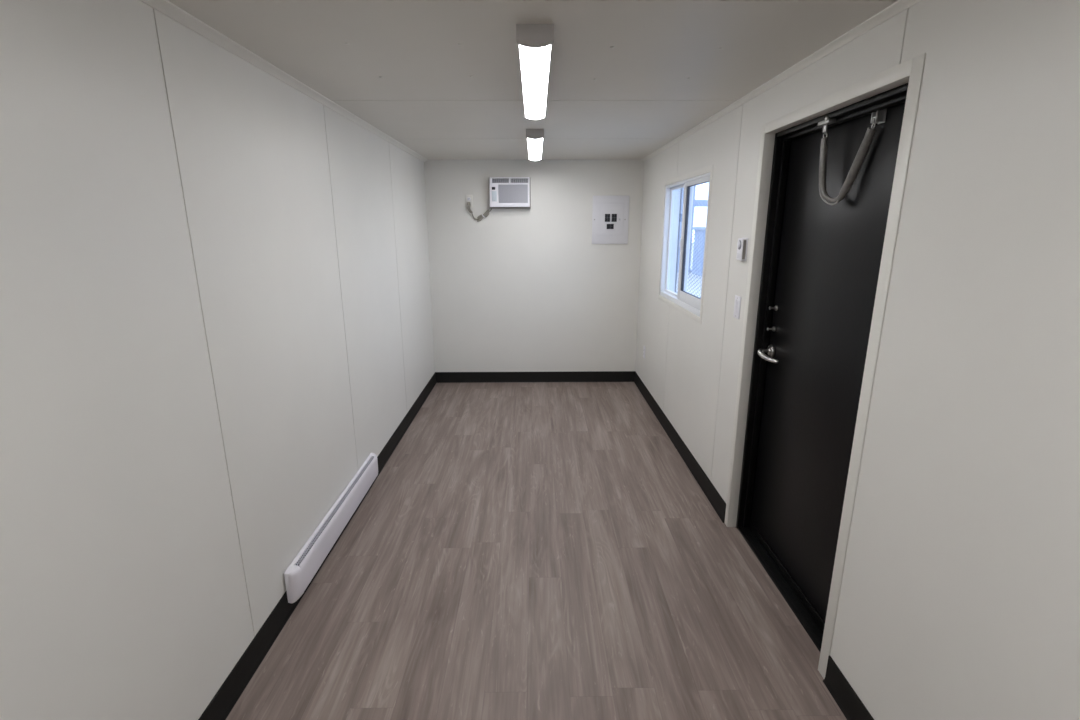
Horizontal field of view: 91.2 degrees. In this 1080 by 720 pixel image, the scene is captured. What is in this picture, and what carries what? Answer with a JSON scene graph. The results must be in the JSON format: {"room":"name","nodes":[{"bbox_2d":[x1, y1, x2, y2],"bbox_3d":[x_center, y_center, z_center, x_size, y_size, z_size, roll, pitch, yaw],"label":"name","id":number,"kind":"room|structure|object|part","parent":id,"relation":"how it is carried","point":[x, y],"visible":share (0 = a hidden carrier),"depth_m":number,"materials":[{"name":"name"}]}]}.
{"room":"portable office interior","nodes":[
{"label":"portable office interior","id":0,"kind":"room"},
{"bbox_2d":[0,0,434,719],"bbox_3d":[-1.143,-0.109,2.423,0.125,2.476,6.219,0,14,0],"label":"wall","id":1,"kind":"structure","parent":0,"point":[216,306],"depth_m":1.53,"materials":[{"name":"beige paint"}]},
{"bbox_2d":[139,0,427,161],"bbox_3d":[-1.062,-1.163,2.155,0.041,0.021,5.969,0,14,0],"label":"trim","id":2,"kind":"structure","parent":1,"relation":"attached to","point":[165,7],"depth_m":1.96,"materials":[{"name":"white plastic"}]},
{"bbox_2d":[198,372,436,719],"bbox_3d":[-1.071,0.919,2.685,0.012,0.113,5.969,0,14,0],"label":"baseboard","id":3,"kind":"structure","parent":1,"relation":"attached to","point":[230,691],"depth_m":2.05,"materials":[{"name":"black plastic"}]},
{"bbox_2d":[284,453,377,602],"bbox_3d":[-1.048,0.810,2.808,0.049,0.149,1.210,0,14,0],"label":"baseboard heater","id":4,"kind":"object","parent":1,"relation":"attached to","point":[307,562],"visible":1,"depth_m":2.57,"materials":[{"name":"white metal"}]},
{"bbox_2d":[296,457,372,565],"bbox_3d":[-1.045,0.749,2.792,0.021,0.010,1.086,0,14,0],"label":"grille","id":5,"kind":"object","parent":4,"relation":"attached to","point":[310,547],"depth_m":2.65,"materials":[{"name":"grey metal"}]},
{"bbox_2d":[168,0,897,159],"bbox_3d":[-0.028,-1.246,2.143,2.110,0.140,5.969,0,14,0],"label":"ceiling","id":6,"kind":"structure","parent":0,"point":[642,98],"depth_m":1.96,"materials":[{"name":"grey paint"}]},
{"bbox_2d":[516,24,553,119],"bbox_3d":[-0.021,-1.166,2.240,0.118,0.063,1.210,0,14,0],"label":"ceiling light","id":7,"kind":"object","parent":6,"relation":"attached to","point":[534,41],"visible":1,"depth_m":1.87,"materials":[{"name":"white plastic"}]},
{"bbox_2d":[519,45,550,118],"bbox_3d":[-0.021,-1.153,2.244,0.100,0.030,1.177,0,14,0],"label":"diffuser","id":8,"kind":"object","parent":7,"relation":"attached to","point":[535,61],"depth_m":2.04,"materials":[{"name":"white plastic"}]},
{"bbox_2d":[526,129,543,160],"bbox_3d":[-0.037,-1.622,4.029,0.118,0.063,1.208,0,14,0],"label":"ceiling light","id":9,"kind":"object","parent":6,"relation":"attached to","point":[535,137],"visible":1,"depth_m":3.67,"materials":[{"name":"white plastic"}]},
{"bbox_2d":[528,138,542,159],"bbox_3d":[-0.037,-1.609,4.032,0.100,0.030,1.175,0,14,0],"label":"diffuser","id":10,"kind":"object","parent":9,"relation":"attached to","point":[535,145],"depth_m":3.92,"materials":[{"name":"white plastic"}]},
{"bbox_2d":[424,160,643,371],"bbox_3d":[-0.052,-0.857,5.386,2.110,2.216,0.125,0,14,0],"label":"wall","id":11,"kind":"structure","parent":0,"point":[513,290],"depth_m":5.31,"materials":[{"name":"beige paint"}]},
{"bbox_2d":[465,195,472,206],"bbox_3d":[-0.690,-1.544,5.137,0.070,0.115,0.008,0,14,0],"label":"wall outlet","id":12,"kind":"object","parent":11,"relation":"attached to","point":[468,198],"visible":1,"depth_m":5.13,"materials":[{"name":"white plastic"}]},
{"bbox_2d":[467,177,530,221],"bbox_3d":[-0.400,-1.544,5.093,0.618,0.411,0.098,0,14,0],"label":"air conditioner","id":13,"kind":"object","parent":11,"relation":"attached to","point":[504,192],"visible":1,"depth_m":5.04,"materials":[{"name":"grey plastic"}]},
{"bbox_3d":[-0.586,-1.434,5.147,0.245,0.172,0.028,0,14,0],"label":"power cord","id":14,"kind":"part","parent":13,"relation":"part of","materials":[{"name":"grey plastic"}]},
{"bbox_3d":[-0.436,-1.562,5.041,0.046,0.095,0.002,0,14,0],"label":"control panel","id":15,"kind":"part","parent":13,"relation":"part of","materials":[{"name":"white plastic"}]},
{"bbox_2d":[498,185,527,202],"bbox_3d":[-0.257,-1.586,5.046,0.282,0.173,0.014,0,14,0],"label":"grille","id":16,"kind":"object","parent":13,"relation":"attached to","point":[506,193],"depth_m":5.04,"materials":[{"name":"grey plastic"}]},
{"bbox_2d":[436,371,634,382],"bbox_3d":[-0.049,0.179,5.580,2.099,0.113,0.012,0,14,0],"label":"baseboard","id":17,"kind":"structure","parent":11,"relation":"attached to","point":[579,376],"depth_m":5.58,"materials":[{"name":"black plastic"}]},
{"bbox_2d":[592,196,628,243],"bbox_3d":[0.691,-1.372,5.178,0.356,0.458,0.038,0,14,0],"label":"breaker panel","id":18,"kind":"object","parent":11,"relation":"attached to","point":[610,214],"visible":1,"depth_m":5.18,"materials":[{"name":"white paint"}]},
{"bbox_3d":[0.684,-1.380,5.177,0.270,0.306,0.007,0,14,0],"label":"panel","id":19,"kind":"part","parent":18,"relation":"part of","materials":[{"name":"white paint"}]},
{"bbox_2d":[226,382,846,719],"bbox_3d":[0.002,1.027,2.723,2.158,0.120,5.969,0,14,0],"label":"floor","id":20,"kind":"structure","parent":0,"point":[523,550],"depth_m":2.39,"materials":[{"name":"laminate"}]},
{"bbox_2d":[635,0,1079,719],"bbox_3d":[1.092,-0.119,2.440,0.125,2.476,6.219,0,14,0],"label":"wall","id":21,"kind":"structure","parent":0,"point":[959,597],"depth_m":1.32,"materials":[{"name":"beige paint"}]},
{"bbox_2d":[634,372,725,522],"bbox_3d":[1.012,0.513,4.262,0.012,0.113,2.750,0,14,0],"label":"baseboard","id":22,"kind":"structure","parent":21,"relation":"attached to","point":[717,502],"depth_m":3.67,"materials":[{"name":"black plastic"}]},
{"bbox_2d":[658,165,712,323],"bbox_3d":[1.087,-0.838,3.818,0.148,0.955,1.218,0,14,0],"label":"window","id":23,"kind":"structure","parent":21,"relation":"in","point":[690,305],"depth_m":3.89,"materials":[{"name":"white plastic"}]},
{"bbox_3d":[1.069,-0.915,4.085,0.026,0.827,0.559,0,14,0],"label":"fixed sash","id":24,"kind":"part","parent":23,"relation":"part of","materials":[{"name":"white plastic"}]},
{"bbox_3d":[1.043,-0.784,3.569,0.026,0.827,0.605,0,14,0],"label":"sliding sash","id":25,"kind":"part","parent":23,"relation":"part of","materials":[{"name":"white plastic"}]},
{"bbox_2d":[733,295,740,318],"bbox_3d":[1.021,-0.275,2.744,0.011,0.116,0.074,0,14,0],"label":"light switch","id":26,"kind":"object","parent":21,"relation":"attached to","point":[737,303],"visible":1,"depth_m":2.73,"materials":[{"name":"white plastic"}]},
{"bbox_2d":[736,238,747,260],"bbox_3d":[1.010,-0.555,2.652,0.032,0.114,0.076,0,14,0],"label":"thermostat","id":27,"kind":"object","parent":21,"relation":"attached to","point":[742,245],"visible":1,"depth_m":2.63,"materials":[{"name":"white plastic"}]},
{"bbox_2d":[742,240,745,258],"bbox_3d":[1.012,-0.546,2.619,0.014,0.094,0.002,0,14,0],"label":"vent","id":28,"kind":"object","parent":27,"relation":"attached to","point":[743,241],"depth_m":2.62,"materials":[{"name":"grey"}]},
{"bbox_3d":[1.023,-0.555,2.652,0.006,0.114,0.076,0,14,0],"label":"plate","id":29,"kind":"part","parent":27,"relation":"part of","materials":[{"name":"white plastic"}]},
{"bbox_2d":[641,0,920,161],"bbox_3d":[1.012,-1.173,2.171,0.030,0.020,5.969,0,14,0],"label":"trim","id":30,"kind":"structure","parent":21,"relation":"attached to","point":[898,6],"depth_m":1.98,"materials":[{"name":"white plastic"}]},
{"bbox_2d":[724,53,925,678],"bbox_3d":[1.110,0.071,2.187,0.162,2.113,1.053,0,14,0],"label":"door","id":31,"kind":"structure","parent":21,"relation":"in","point":[819,272],"depth_m":2.19,"materials":[{"name":"black metal"}]},
{"bbox_3d":[1.100,-0.031,2.539,0.078,0.064,0.172,0,14,0],"label":"lever handle","id":32,"kind":"part","parent":31,"relation":"part of","materials":[{"name":"silver metal"}]},
{"bbox_3d":[1.121,-0.151,2.564,0.036,0.027,0.027,0,14,0],"label":"lock knob","id":33,"kind":"part","parent":31,"relation":"part of","materials":[{"name":"silver metal"}]},
{"bbox_3d":[1.120,-0.249,2.539,0.036,0.027,0.027,0,14,0],"label":"lock knob","id":34,"kind":"part","parent":31,"relation":"part of","materials":[{"name":"silver metal"}]},
{"bbox_3d":[1.134,0.061,2.188,0.113,2.012,0.964,0,14,0],"label":"frame","id":35,"kind":"part","parent":31,"relation":"part of","materials":[{"name":"black paint"}]},
{"bbox_2d":[818,108,886,204],"bbox_3d":[1.103,-0.732,1.925,0.045,0.322,0.323,-2,14,-8],"label":"door restraint chain","id":36,"kind":"object","parent":31,"relation":"attached to","point":[879,117],"visible":1,"depth_m":1.91,"materials":[{"name":"silver metal"}]},
{"bbox_2d":[823,655,873,719],"bbox_3d":[1.043,1.380,0.858,0.012,0.113,2.164,0,14,0],"label":"baseboard","id":37,"kind":"structure","parent":21,"relation":"attached to","point":[844,695],"depth_m":1.80,"materials":[{"name":"black plastic"}]},
{"label":"outside","id":38,"kind":"structure","parent":0,"visible":0},
{"bbox_2d":[676,243,701,297],"bbox_3d":[13.812,-1.553,15.210,90.000,0.150,110.000,0,14,0],"label":"ground","id":39,"kind":"structure","parent":38,"point":[692,243],"depth_m":20.57,"materials":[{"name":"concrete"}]},
{"bbox_2d":[677,185,707,272],"bbox_3d":[9.408,-7.738,24.842,5.600,7.100,0.800,0,14,0],"label":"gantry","id":40,"kind":"object","parent":39,"relation":"on","point":[695,185],"visible":0.16,"depth_m":24.90,"materials":[{"name":"metal"}]},
{"bbox_2d":[691,227,705,275],"bbox_3d":[8.979,-3.496,18.283,3.900,2.120,13.300,0,14,0],"label":"neighbouring building","id":41,"kind":"structure","parent":39,"relation":"on","point":[694,228],"depth_m":23.67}
]}

